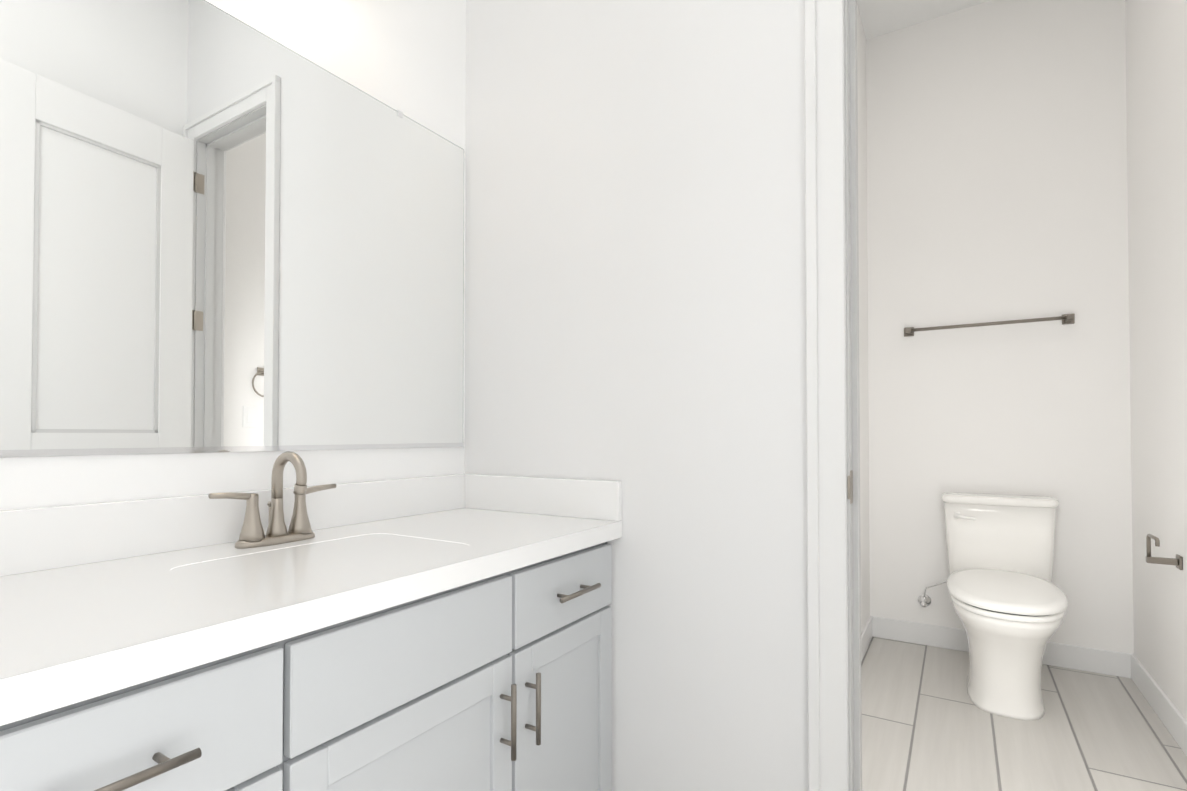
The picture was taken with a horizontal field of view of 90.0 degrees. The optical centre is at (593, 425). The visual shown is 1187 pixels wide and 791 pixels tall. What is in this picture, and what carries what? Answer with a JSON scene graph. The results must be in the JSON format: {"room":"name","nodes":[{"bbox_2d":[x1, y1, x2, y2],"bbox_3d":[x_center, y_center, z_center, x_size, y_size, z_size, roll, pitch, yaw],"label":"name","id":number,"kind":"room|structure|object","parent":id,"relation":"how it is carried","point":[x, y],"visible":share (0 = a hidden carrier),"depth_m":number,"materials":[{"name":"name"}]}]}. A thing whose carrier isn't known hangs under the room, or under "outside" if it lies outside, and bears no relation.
{"room":"bathroom","nodes":[
{"label":"bathroom","id":0,"kind":"room"},
{"bbox_2d":[0,0,465,510],"bbox_3d":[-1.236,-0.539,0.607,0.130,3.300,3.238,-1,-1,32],"label":"mirror","id":1,"kind":"object","parent":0,"point":[221,230],"depth_m":1.25,"materials":[{"name":"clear mirror"}]},
{"bbox_2d":[465,0,808,790],"bbox_3d":[0.523,-0.527,1.358,2.100,3.300,0.115,-1,-1,32],"label":"wall","id":2,"kind":"structure","parent":0,"point":[635,270],"depth_m":1.49,"materials":[{"name":"paint"}]},
{"bbox_2d":[804,0,861,790],"bbox_3d":[0.827,-0.155,1.166,0.756,2.549,0.164,-1,-1,32],"label":"door frame","id":3,"kind":"structure","parent":2,"relation":"attached to","point":[833,470],"depth_m":1.28,"materials":[{"name":"grey paint"}]},
{"bbox_2d":[857,4,869,632],"bbox_3d":[0.952,-0.511,2.466,0.110,3.300,2.222,-1,-1,32],"label":"wall","id":4,"kind":"structure","parent":0,"point":[863,334],"depth_m":3.12,"materials":[{"name":"paint"}]},
{"bbox_2d":[861,616,871,661],"bbox_3d":[0.970,1.082,2.353,0.013,0.110,2.089,-1,-1,32],"label":"baseboard","id":5,"kind":"structure","parent":4,"relation":"attached to","point":[866,635],"depth_m":3.03,"materials":[{"name":"white paint"}]},
{"bbox_2d":[857,0,989,39],"bbox_3d":[0.236,-2.223,1.031,2.280,0.080,5.520,-1,-1,32],"label":"ceiling","id":6,"kind":"structure","parent":0,"point":[880,17],"depth_m":3.08,"materials":[{"name":"paint"}]},
{"bbox_2d":[866,0,1133,653],"bbox_3d":[2.014,-0.502,3.047,1.090,3.300,0.120,-1,-1,32],"label":"wall","id":7,"kind":"structure","parent":0,"point":[997,186],"depth_m":2.96,"materials":[{"name":"paint"}]},
{"bbox_2d":[904,314,1074,336],"bbox_3d":[1.956,-0.506,2.972,0.718,0.048,0.068,-1,-1,32],"label":"towel rail","id":8,"kind":"object","parent":7,"relation":"attached to","point":[1064,318],"visible":1,"depth_m":2.92,"materials":[{"name":"silver metal"}]},
{"bbox_2d":[871,616,1133,677],"bbox_3d":[1.979,1.091,2.966,1.090,0.110,0.013,-1,-1,32],"label":"baseboard","id":9,"kind":"structure","parent":7,"relation":"attached to","point":[1106,662],"depth_m":2.84,"materials":[{"name":"white paint"}]},
{"bbox_2d":[861,637,1186,790],"bbox_3d":[0.236,1.147,0.981,2.280,0.060,5.520,-1,-1,32],"label":"floor","id":10,"kind":"structure","parent":0,"point":[928,724],"depth_m":2.17,"materials":[{"name":"tile"}]},
{"bbox_2d":[0,451,621,790],"bbox_3d":[-0.619,0.582,0.941,0.570,1.068,1.762,-1,-1,32],"label":"bathroom vanity","id":11,"kind":"object","parent":10,"relation":"on","point":[444,633],"visible":1,"depth_m":0.98,"materials":[{"name":"grey wood"}]},
{"bbox_2d":[918,492,1067,720],"bbox_3d":[1.724,0.736,2.604,0.577,0.810,0.904,-1,-1,32],"label":"toilet","id":12,"kind":"object","parent":10,"relation":"on","point":[1008,597],"visible":1,"depth_m":2.45,"materials":[{"name":"white ceramic"}]},
{"bbox_2d":[1125,0,1186,720],"bbox_3d":[1.979,-0.520,1.835,0.120,3.300,2.222,-1,-1,32],"label":"wall","id":13,"kind":"structure","parent":0,"point":[1156,67],"depth_m":2.31,"materials":[{"name":"paint"}]},
{"bbox_2d":[1131,655,1186,755],"bbox_3d":[1.887,1.074,1.789,0.013,0.110,2.089,-1,-1,32],"label":"baseboard","id":14,"kind":"structure","parent":13,"relation":"attached to","point":[1170,716],"depth_m":2.29,"materials":[{"name":"white paint"}]},
{"bbox_2d":[1146,534,1182,569],"bbox_3d":[2.018,0.448,2.088,0.092,0.120,0.143,-1,-1,32],"label":"paper holder","id":15,"kind":"object","parent":13,"relation":"attached to","point":[1177,561],"visible":1,"depth_m":2.12,"materials":[{"name":"silver metal"}]}
]}

